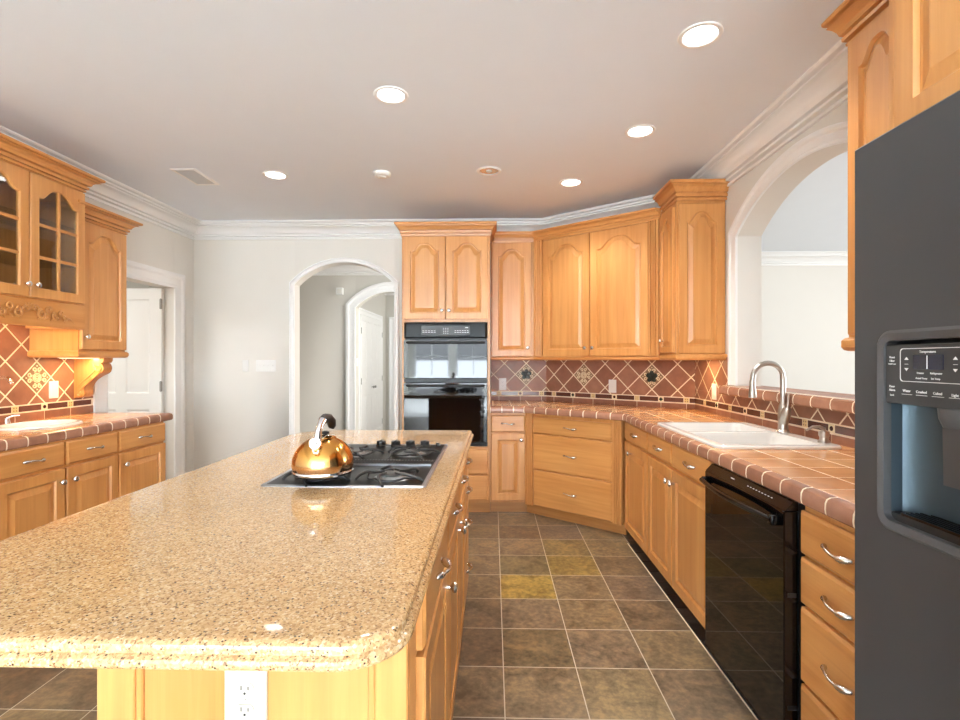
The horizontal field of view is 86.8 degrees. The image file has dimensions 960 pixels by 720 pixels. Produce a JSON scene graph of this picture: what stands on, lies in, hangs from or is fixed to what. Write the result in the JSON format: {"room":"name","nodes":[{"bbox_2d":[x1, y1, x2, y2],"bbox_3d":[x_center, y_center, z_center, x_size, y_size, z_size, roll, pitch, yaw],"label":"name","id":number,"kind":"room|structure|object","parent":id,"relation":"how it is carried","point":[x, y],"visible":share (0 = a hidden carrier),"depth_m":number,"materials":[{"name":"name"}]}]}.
{"room":"kitchen","nodes":[
{"label":"kitchen","id":0,"kind":"room"},
{"bbox_2d":[127,281,148,287],"bbox_3d":[-4.784,-0.007,6.223,0.120,2.655,2.000,0,0,1],"label":"wall","id":1,"kind":"structure","parent":0,"point":[129,284],"depth_m":6.94,"materials":[{"name":"paint"}]},
{"bbox_2d":[85,197,193,479],"bbox_3d":[-2.970,-0.007,2.626,0.130,2.655,5.100,0,0,1],"label":"wall","id":2,"kind":"structure","parent":0,"point":[150,244],"depth_m":4.73,"materials":[{"name":"paint"}]},
{"bbox_2d":[0,324,92,423],"bbox_3d":[-2.887,0.025,2.899,0.019,0.721,1.750,0,0,1],"label":"tile backsplash","id":3,"kind":"structure","parent":2,"relation":"attached to","point":[28,397],"depth_m":3.25,"materials":[{"name":"tile"}]},
{"bbox_2d":[49,381,58,398],"bbox_3d":[-2.870,0.200,3.424,0.008,0.116,0.072,0,0,1],"label":"light switch","id":4,"kind":"object","parent":3,"relation":"attached to","point":[53,385],"visible":1,"depth_m":3.42,"materials":[{"name":"white plastic"}]},
{"bbox_2d":[0,132,105,329],"bbox_3d":[-2.667,-0.678,2.837,0.440,0.972,0.946,0,0,1],"label":"upper cabinet","id":5,"kind":"object","parent":2,"relation":"attached to","point":[42,252],"visible":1,"depth_m":3.01,"materials":[{"name":"brown wood"}]},
{"bbox_2d":[27,199,142,357],"bbox_3d":[-2.682,-0.506,3.449,0.403,0.983,0.572,0,0,1],"label":"upper cabinet","id":6,"kind":"object","parent":2,"relation":"attached to","point":[104,335],"visible":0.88,"depth_m":3.39,"materials":[{"name":"brown wood"}]},
{"bbox_2d":[69,358,98,358],"bbox_3d":[-2.714,-0.017,3.450,0.060,0.014,0.300,0,0,1],"label":"light","id":7,"kind":"object","parent":6,"relation":"attached to","point":[69,358],"visible":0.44,"depth_m":3.45,"materials":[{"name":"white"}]},
{"bbox_2d":[74,358,112,397],"bbox_3d":[-2.760,0.128,3.625,0.215,0.285,0.091,0,0,1],"label":"corbel","id":8,"kind":"object","parent":6,"relation":"attached to","point":[87,372],"visible":1,"depth_m":3.59,"materials":[{"name":"brown wood"}]},
{"bbox_2d":[108,288,163,412],"bbox_3d":[-3.316,0.323,4.707,0.772,1.970,0.051,0,0,1],"label":"door","id":9,"kind":"structure","parent":2,"relation":"in","point":[136,381],"depth_m":4.70,"materials":[{"name":"white paint"}]},
{"bbox_2d":[92,260,184,476],"bbox_3d":[-2.848,0.255,4.316,0.028,2.130,1.104,0,0,1],"label":"trim","id":10,"kind":"structure","parent":2,"relation":"attached to","point":[135,270],"depth_m":4.74,"materials":[{"name":"white paint"}]},
{"bbox_2d":[149,275,393,432],"bbox_3d":[-1.518,-0.007,7.211,6.600,2.655,0.140,0,0,1],"label":"wall","id":11,"kind":"structure","parent":0,"point":[322,311],"depth_m":7.16,"materials":[{"name":"paint"}]},
{"bbox_2d":[336,288,342,294],"bbox_3d":[-1.970,-0.965,7.133,0.100,0.100,0.038,0,0,1],"label":"door chime","id":12,"kind":"object","parent":11,"relation":"attached to","point":[339,291],"visible":1,"depth_m":7.12,"materials":[{"name":"white plastic"}]},
{"bbox_2d":[313,265,381,275],"bbox_3d":[-1.512,-1.262,7.061,6.380,0.145,0.158,0,0,1],"label":"trim","id":13,"kind":"structure","parent":11,"relation":"attached to","point":[343,269],"depth_m":7.11,"materials":[{"name":"white paint"}]},
{"bbox_2d":[346,282,393,429],"bbox_3d":[-1.235,0.113,7.120,1.300,2.415,0.028,0,0,1],"label":"trim","id":14,"kind":"structure","parent":11,"relation":"attached to","point":[351,305],"depth_m":7.13,"materials":[{"name":"white paint"}]},
{"bbox_2d":[194,239,490,469],"bbox_3d":[-1.051,-0.007,5.063,3.583,2.655,0.130,0,0,1],"label":"wall","id":15,"kind":"structure","parent":0,"point":[241,287],"depth_m":5.03,"materials":[{"name":"paint"}]},
{"bbox_2d":[242,360,248,371],"bbox_3d":[-2.321,0.057,5.027,0.060,0.115,0.006,0,0,1],"label":"light switch","id":16,"kind":"object","parent":15,"relation":"attached to","point":[245,363],"visible":1,"depth_m":5.02,"materials":[{"name":"white plastic"}]},
{"bbox_2d":[256,360,275,371],"bbox_3d":[-2.117,0.057,5.017,0.200,0.115,0.016,0,0,1],"label":"light switch","id":17,"kind":"object","parent":15,"relation":"attached to","point":[261,365],"visible":1,"depth_m":5.02,"materials":[{"name":"white plastic"}]},
{"bbox_2d":[289,258,398,434],"bbox_3d":[-1.337,0.158,4.991,1.079,2.325,0.028,0,0,1],"label":"trim","id":18,"kind":"structure","parent":15,"relation":"attached to","point":[307,270],"depth_m":4.99,"materials":[{"name":"white paint"}]},
{"bbox_2d":[491,231,533,359],"bbox_3d":[0.358,-0.579,4.769,0.515,1.162,0.383,0,0,1],"label":"upper cabinet","id":19,"kind":"object","parent":15,"relation":"attached to","point":[512,252],"visible":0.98,"depth_m":4.62,"materials":[{"name":"brown wood"}]},
{"bbox_2d":[491,360,545,399],"bbox_3d":[0.377,0.187,4.952,0.543,0.414,0.019,0,0,1],"label":"tile backsplash","id":20,"kind":"structure","parent":15,"relation":"attached to","point":[525,379],"depth_m":4.95,"materials":[{"name":"tile"}]},
{"bbox_2d":[499,378,505,389],"bbox_3d":[0.220,0.235,4.952,0.072,0.116,0.008,0,0,1],"label":"wall outlet","id":21,"kind":"object","parent":20,"relation":"attached to","point":[502,381],"visible":1,"depth_m":4.95,"materials":[{"name":"white plastic"}]},
{"bbox_2d":[521,369,530,378],"bbox_3d":[0.451,0.137,4.945,0.101,0.100,0.010,0,0,1],"label":"flower","id":22,"kind":"object","parent":20,"relation":"on","point":[525,373],"depth_m":4.94,"materials":[{"name":"black tile"}]},
{"bbox_2d":[532,207,660,359],"bbox_3d":[1.064,-0.579,4.340,1.477,1.162,0.401,0,0,40],"label":"upper cabinet","id":23,"kind":"object","parent":15,"relation":"attached to","point":[596,281],"visible":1,"depth_m":4.20,"materials":[{"name":"brown wood"}]},
{"bbox_2d":[360,294,385,429],"bbox_3d":[-1.819,-0.007,8.369,0.120,2.655,2.160,0,0,1],"label":"wall","id":24,"kind":"structure","parent":0,"point":[377,305],"depth_m":9.15,"materials":[{"name":"paint"}]},
{"bbox_2d":[358,308,382,429],"bbox_3d":[-1.750,0.275,8.172,0.028,2.090,1.590,0,0,1],"label":"trim","id":25,"kind":"structure","parent":24,"relation":"attached to","point":[361,311],"depth_m":7.47,"materials":[{"name":"white paint"}]},
{"bbox_2d":[360,314,381,429],"bbox_3d":[-1.720,0.320,8.168,0.085,1.980,1.412,0,0,1],"label":"door","id":26,"kind":"structure","parent":24,"relation":"in","point":[370,328],"depth_m":8.04,"materials":[{"name":"white paint"}]},
{"bbox_2d":[0,512,755,719],"bbox_3d":[0.683,1.380,3.284,11.600,0.120,12.600,0,0,1],"label":"floor","id":27,"kind":"structure","parent":0,"point":[563,620],"depth_m":2.32,"materials":[{"name":"tile"}]},
{"bbox_2d":[0,440,66,540],"bbox_3d":[-2.561,0.881,2.607,0.612,0.878,0.403,0,0,1],"label":"base cabinet","id":28,"kind":"object","parent":27,"relation":"on","point":[33,481],"visible":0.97,"depth_m":2.59,"materials":[{"name":"brown wood"}]},
{"bbox_2d":[63,430,117,516],"bbox_3d":[-2.551,0.881,3.008,0.612,0.878,0.395,0,0,1],"label":"base cabinet","id":29,"kind":"object","parent":27,"relation":"on","point":[90,461],"visible":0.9,"depth_m":2.97,"materials":[{"name":"brown wood"}]},
{"bbox_2d":[116,421,165,496],"bbox_3d":[-2.540,0.881,3.438,0.612,0.878,0.461,0,0,1],"label":"base cabinet","id":30,"kind":"object","parent":27,"relation":"on","point":[141,450],"visible":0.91,"depth_m":3.40,"materials":[{"name":"brown wood"}]},
{"bbox_2d":[97,456,472,719],"bbox_3d":[-0.370,0.878,1.885,0.630,0.884,1.910,0,0,1],"label":"kitchen island","id":31,"kind":"object","parent":27,"relation":"on","point":[419,682],"visible":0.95,"depth_m":0.94,"materials":[{"name":"brown wood"}]},
{"bbox_2d":[0,430,473,671],"bbox_3d":[-0.563,0.417,1.816,0.999,0.036,2.208,0,0,1],"label":"island countertop","id":32,"kind":"structure","parent":31,"relation":"on","point":[208,567],"depth_m":0.96,"materials":[{"name":"beige stone"}]},
{"bbox_2d":[261,439,447,487],"bbox_3d":[-0.422,0.383,1.982,0.525,0.032,0.802,0,0,1],"label":"gas cooktop","id":33,"kind":"object","parent":32,"relation":"in","point":[381,464],"visible":0.72,"depth_m":1.80,"materials":[{"name":"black metal"}]},
{"bbox_2d":[291,413,353,478],"bbox_3d":[-0.514,0.270,1.663,0.197,0.194,0.198,0,0,1],"label":"tea kettle","id":34,"kind":"object","parent":33,"relation":"on","point":[324,454],"visible":1,"depth_m":1.59,"materials":[{"name":"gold metal"}]},
{"bbox_2d":[353,459,434,465],"bbox_3d":[-0.421,0.390,1.936,0.490,0.008,0.080,0,0,1],"label":"vent","id":35,"kind":"object","parent":33,"relation":"attached to","point":[357,462],"depth_m":1.91,"materials":[{"name":"silver"}]},
{"bbox_2d":[225,671,267,719],"bbox_3d":[-0.431,0.625,0.935,0.079,0.124,0.008,0,0,1],"label":"wall outlet","id":36,"kind":"object","parent":31,"relation":"attached to","point":[246,692],"visible":0.89,"depth_m":0.93,"materials":[{"name":"white plastic"}]},
{"bbox_2d":[235,683,253,696],"bbox_3d":[-0.431,0.606,0.932,0.035,0.025,0.003,0,0,1],"label":"receptacle","id":37,"kind":"object","parent":36,"relation":"attached to","point":[241,689],"depth_m":0.93,"materials":[{"name":"white plastic"}]},
{"bbox_2d":[235,704,253,717],"bbox_3d":[-0.431,0.644,0.932,0.035,0.025,0.003,0,0,1],"label":"receptacle","id":38,"kind":"object","parent":36,"relation":"attached to","point":[241,710],"depth_m":0.93,"materials":[{"name":"white plastic"}]},
{"bbox_2d":[394,221,496,511],"bbox_3d":[-0.285,0.075,4.632,0.872,2.490,0.682,0,0,1],"label":"oven tower","id":39,"kind":"object","parent":27,"relation":"on","point":[446,264],"visible":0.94,"depth_m":4.33,"materials":[{"name":"brown wood"}]},
{"bbox_2d":[404,323,487,445],"bbox_3d":[-0.287,0.207,4.561,0.714,1.055,0.616,0,0,1],"label":"double oven","id":40,"kind":"object","parent":39,"relation":"in","point":[445,364],"visible":0.94,"depth_m":4.31,"materials":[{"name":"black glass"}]},
{"bbox_2d":[490,413,526,511],"bbox_3d":[0.259,0.884,4.629,0.328,0.872,0.652,0,0,1],"label":"base cabinet","id":41,"kind":"object","parent":27,"relation":"on","point":[507,430],"visible":1,"depth_m":4.34,"materials":[{"name":"brown wood"}]},
{"bbox_2d":[525,413,626,534],"bbox_3d":[0.889,0.884,4.283,0.904,0.872,0.632,0,0,40],"label":"base cabinet","id":42,"kind":"object","parent":27,"relation":"on","point":[575,466],"visible":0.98,"depth_m":4.02,"materials":[{"name":"brown wood"}]},
{"bbox_2d":[490,400,854,528],"bbox_3d":[0.877,0.421,3.092,1.642,0.054,3.714,0,0,1],"label":"countertop","id":43,"kind":"structure","parent":42,"relation":"on","point":[823,481],"depth_m":2.07,"materials":[{"name":"tile"}]},
{"bbox_2d":[657,422,841,449],"bbox_3d":[1.341,0.473,2.672,0.557,0.189,0.870,0,0,1],"label":"sink","id":44,"kind":"object","parent":43,"relation":"in","point":[721,435],"visible":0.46,"depth_m":2.66,"materials":[{"name":"white ceramic"}]},
{"bbox_2d":[805,425,830,442],"bbox_3d":[1.554,0.340,2.336,0.109,0.078,0.053,0,0,1],"label":"soap dispenser","id":45,"kind":"object","parent":44,"relation":"on","point":[823,434],"visible":1,"depth_m":2.33,"materials":[{"name":"silver metal"}]},
{"bbox_2d":[748,361,791,432],"bbox_3d":[1.519,0.191,2.662,0.209,0.376,0.086,0,0,1],"label":"kitchen faucet","id":46,"kind":"object","parent":43,"relation":"on","point":[784,411],"visible":1,"depth_m":2.66,"materials":[{"name":"silver metal"}]},
{"bbox_2d":[625,422,649,555],"bbox_3d":[1.352,0.884,3.480,0.652,0.872,0.582,0,0,1],"label":"base cabinet","id":47,"kind":"object","parent":27,"relation":"on","point":[636,443],"visible":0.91,"depth_m":3.43,"materials":[{"name":"brown wood"}]},
{"bbox_2d":[648,433,714,628],"bbox_3d":[1.333,0.884,2.708,0.652,0.872,0.958,0,0,1],"label":"base cabinet","id":48,"kind":"object","parent":27,"relation":"on","point":[676,494],"visible":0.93,"depth_m":2.66,"materials":[{"name":"brown wood"}]},
{"bbox_2d":[627,543,757,719],"bbox_3d":[1.031,1.319,2.415,0.005,0.002,2.480,0,0,1],"label":"trim","id":49,"kind":"structure","parent":27,"relation":"on","point":[627,543],"depth_m":2.34,"materials":[{"name":"tile"}]},
{"bbox_2d":[629,544,760,719],"bbox_3d":[1.072,1.319,2.386,0.078,0.003,2.488,0,0,1],"label":"trim","id":50,"kind":"structure","parent":27,"relation":"on","point":[698,629],"depth_m":2.75,"materials":[{"name":"wood"}]},
{"bbox_2d":[699,464,804,719],"bbox_3d":[1.250,0.887,1.919,0.657,0.866,0.605,0,0,1],"label":"dishwasher","id":51,"kind":"object","parent":27,"relation":"on","point":[753,554],"visible":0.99,"depth_m":1.81,"materials":[{"name":"black plastic"}]},
{"bbox_2d":[797,503,804,719],"bbox_3d":[1.304,0.880,1.918,0.550,0.840,0.596,0,0,1],"label":"panel","id":52,"kind":"object","parent":51,"relation":"in","point":[800,507],"depth_m":1.63,"materials":[{"name":"black plastic"}]},
{"bbox_2d":[801,506,854,719],"bbox_3d":[1.300,0.884,1.418,0.652,0.872,0.376,0,0,1],"label":"base cabinet","id":53,"kind":"object","parent":27,"relation":"on","point":[827,544],"visible":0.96,"depth_m":1.47,"materials":[{"name":"brown wood"}]},
{"bbox_2d":[855,90,959,719],"bbox_3d":[1.170,0.432,0.640,0.877,1.775,0.905,0,0,1],"label":"refrigerator","id":54,"kind":"object","parent":27,"relation":"on","point":[907,178],"visible":1,"depth_m":0.97,"materials":[{"name":"grey metal"}]},
{"bbox_3d":[-2.571,0.881,2.195,0.612,0.878,0.418,0,0,1],"label":"base cabinet","id":55,"kind":"object","parent":27,"relation":"on","visible":0},
{"bbox_2d":[0,413,172,451],"bbox_3d":[-2.591,0.413,2.886,0.613,0.054,1.740,0,0,1],"label":"countertop","id":56,"kind":"structure","parent":55,"relation":"on","point":[93,423],"depth_m":3.01,"materials":[{"name":"tile"}]},
{"bbox_2d":[0,376,19,423],"bbox_3d":[-2.769,0.238,2.936,0.152,0.295,0.241,0,0,1],"label":"bar faucet","id":57,"kind":"object","parent":56,"relation":"on","point":[10,381],"visible":0.95,"depth_m":3.01,"materials":[{"name":"silver metal"}]},
{"bbox_2d":[0,419,82,430],"bbox_3d":[-2.600,0.450,2.997,0.371,0.152,0.456,0,0,1],"label":"bar sink","id":58,"kind":"object","parent":56,"relation":"in","point":[40,424],"visible":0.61,"depth_m":3.04,"materials":[{"name":"white ceramic"}]},
{"bbox_2d":[386,295,393,429],"bbox_3d":[-0.458,-0.007,9.375,2.790,2.655,0.120,0,0,1],"label":"wall","id":59,"kind":"structure","parent":0,"point":[389,298],"depth_m":9.35,"materials":[{"name":"paint"}]},
{"bbox_2d":[389,317,393,429],"bbox_3d":[-1.115,0.266,9.317,1.116,2.108,0.028,0,0,1],"label":"trim","id":60,"kind":"structure","parent":59,"relation":"attached to","point":[391,319],"depth_m":9.33,"materials":[{"name":"white paint"}]},
{"bbox_2d":[0,0,847,251],"bbox_3d":[0.602,-1.395,0.060,11.600,0.120,19.050,0,0,1],"label":"ceiling","id":61,"kind":"structure","parent":0,"point":[543,93],"depth_m":2.59,"materials":[{"name":"paint"}]},
{"bbox_2d":[170,168,219,184],"bbox_3d":[-2.072,-1.332,3.704,0.180,0.006,0.330,0,0,1],"label":"ceiling vent","id":62,"kind":"object","parent":61,"relation":"in","point":[193,175],"visible":1,"depth_m":3.68,"materials":[{"name":"white metal"}]},
{"bbox_2d":[262,170,287,179],"bbox_3d":[-1.476,-1.332,3.666,0.174,0.006,0.174,0,0,1],"label":"recessed light","id":63,"kind":"object","parent":61,"relation":"in","point":[275,175],"visible":1,"depth_m":3.66,"materials":[{"name":"white glass"}]},
{"bbox_2d":[373,170,390,178],"bbox_3d":[-0.699,-1.317,3.627,0.124,0.036,0.124,0,0,1],"label":"smoke detector","id":64,"kind":"object","parent":61,"relation":"attached to","point":[380,174],"visible":1,"depth_m":3.60,"materials":[{"name":"white plastic"}]},
{"bbox_2d":[373,86,407,103],"bbox_3d":[-0.448,-1.332,2.559,0.174,0.006,0.174,0,0,1],"label":"recessed light","id":65,"kind":"object","parent":61,"relation":"in","point":[392,94],"visible":1,"depth_m":2.55,"materials":[{"name":"white glass"}]},
{"bbox_2d":[477,166,500,175],"bbox_3d":[0.064,-1.332,3.588,0.174,0.006,0.174,0,0,1],"label":"recessed light","id":66,"kind":"object","parent":61,"relation":"in","point":[485,171],"visible":1,"depth_m":3.58,"materials":[{"name":"white paint"}]},
{"bbox_2d":[559,178,582,186],"bbox_3d":[0.685,-1.332,3.821,0.174,0.006,0.174,0,0,1],"label":"recessed light","id":67,"kind":"object","parent":61,"relation":"in","point":[572,181],"visible":1,"depth_m":3.81,"materials":[{"name":"white glass"}]},
{"bbox_2d":[625,124,655,137],"bbox_3d":[0.933,-1.332,2.961,0.174,0.006,0.174,0,0,1],"label":"recessed light","id":68,"kind":"object","parent":61,"relation":"in","point":[642,130],"visible":1,"depth_m":2.96,"materials":[{"name":"white glass"}]},
{"bbox_2d":[678,21,723,48],"bbox_3d":[0.905,-1.332,2.088,0.174,0.006,0.174,0,0,1],"label":"recessed light","id":69,"kind":"object","parent":61,"relation":"in","point":[699,33],"visible":1,"depth_m":2.08,"materials":[{"name":"white paint"}]},
{"bbox_2d":[725,100,847,385],"bbox_3d":[1.634,-0.007,-2.538,0.155,2.655,13.407,0,0,1],"label":"wall","id":70,"kind":"structure","parent":0,"point":[749,237],"depth_m":3.36,"materials":[{"name":"paint"}]},
{"bbox_2d":[0,40,847,239],"bbox_3d":[-0.728,-1.262,-2.097,4.590,0.145,14.170,0,0,1],"label":"trim","id":71,"kind":"structure","parent":70,"relation":"attached to","point":[823,87],"depth_m":3.85,"materials":[{"name":"white paint"}]},
{"bbox_2d":[653,179,729,359],"bbox_3d":[1.508,-0.615,3.666,0.410,1.234,0.422,0,0,1],"label":"upper cabinet","id":72,"kind":"object","parent":70,"relation":"attached to","point":[692,219],"visible":1,"depth_m":3.53,"materials":[{"name":"brown wood"}]},
{"bbox_2d":[695,357,854,447],"bbox_3d":[1.680,0.187,2.635,0.013,0.414,2.841,0,0,1],"label":"tile backsplash","id":73,"kind":"structure","parent":70,"relation":"attached to","point":[840,425],"depth_m":3.09,"materials":[{"name":"tile"}]},
{"bbox_2d":[712,383,716,399],"bbox_3d":[1.700,0.230,3.693,0.008,0.116,0.072,0,0,1],"label":"light switch","id":74,"kind":"object","parent":73,"relation":"attached to","point":[714,386],"visible":1,"depth_m":3.68,"materials":[{"name":"white plastic"}]},
{"bbox_2d":[718,385,854,413],"bbox_3d":[1.746,0.203,2.472,0.275,0.061,2.030,0,0,1],"label":"ledge","id":75,"kind":"object","parent":70,"relation":"attached to","point":[840,402],"visible":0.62,"depth_m":2.60,"materials":[{"name":"tile"}]},
{"bbox_2d":[728,121,847,385],"bbox_3d":[1.674,-0.487,2.681,0.028,1.314,1.545,0,0,1],"label":"trim","id":76,"kind":"structure","parent":70,"relation":"attached to","point":[837,133],"depth_m":3.13,"materials":[{"name":"white paint"}]},
{"bbox_2d":[821,0,888,350],"bbox_3d":[1.440,-0.623,1.537,0.427,1.182,0.622,0,0,1],"label":"upper cabinet","id":77,"kind":"object","parent":70,"relation":"attached to","point":[863,25],"visible":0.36,"depth_m":1.74,"materials":[{"name":"brown wood"}]},
{"bbox_2d":[889,0,959,129],"bbox_3d":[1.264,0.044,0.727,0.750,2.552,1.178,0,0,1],"label":"upper cabinet","id":78,"kind":"object","parent":70,"relation":"attached to","point":[924,35],"visible":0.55,"depth_m":1.13,"materials":[{"name":"brown wood"}]},
{"bbox_2d":[761,265,854,393],"bbox_3d":[4.202,-0.007,6.456,4.525,2.655,0.120,0,0,1],"label":"wall","id":79,"kind":"structure","parent":0,"point":[804,309],"depth_m":6.40,"materials":[{"name":"paint"}]},
{"bbox_2d":[761,251,847,265],"bbox_3d":[4.099,-1.262,6.319,4.325,0.145,0.158,0,0,1],"label":"trim","id":80,"kind":"structure","parent":79,"relation":"attached to","point":[781,258],"depth_m":6.33,"materials":[{"name":"white paint"}]},
{"bbox_3d":[1.224,-0.007,4.551,1.172,2.655,0.967,0,0,1],"label":"wall","id":81,"kind":"structure","parent":0,"visible":0},
{"bbox_2d":[546,360,694,408],"bbox_3d":[1.179,0.187,4.497,1.402,0.414,0.019,0,0,40],"label":"tile backsplash","id":82,"kind":"structure","parent":81,"relation":"attached to","point":[649,383],"depth_m":4.43,"materials":[{"name":"tile"}]},
{"bbox_2d":[609,380,615,392],"bbox_3d":[1.172,0.232,4.498,0.072,0.116,0.008,0,0,40],"label":"light switch","id":83,"kind":"object","parent":82,"relation":"attached to","point":[612,383],"visible":1,"depth_m":4.49,"materials":[{"name":"white plastic"}]},
{"bbox_2d":[646,370,657,381],"bbox_3d":[1.443,0.137,4.270,0.101,0.100,0.010,0,0,40],"label":"flower","id":84,"kind":"object","parent":82,"relation":"on","point":[651,375],"depth_m":4.27,"materials":[{"name":"black tile"}]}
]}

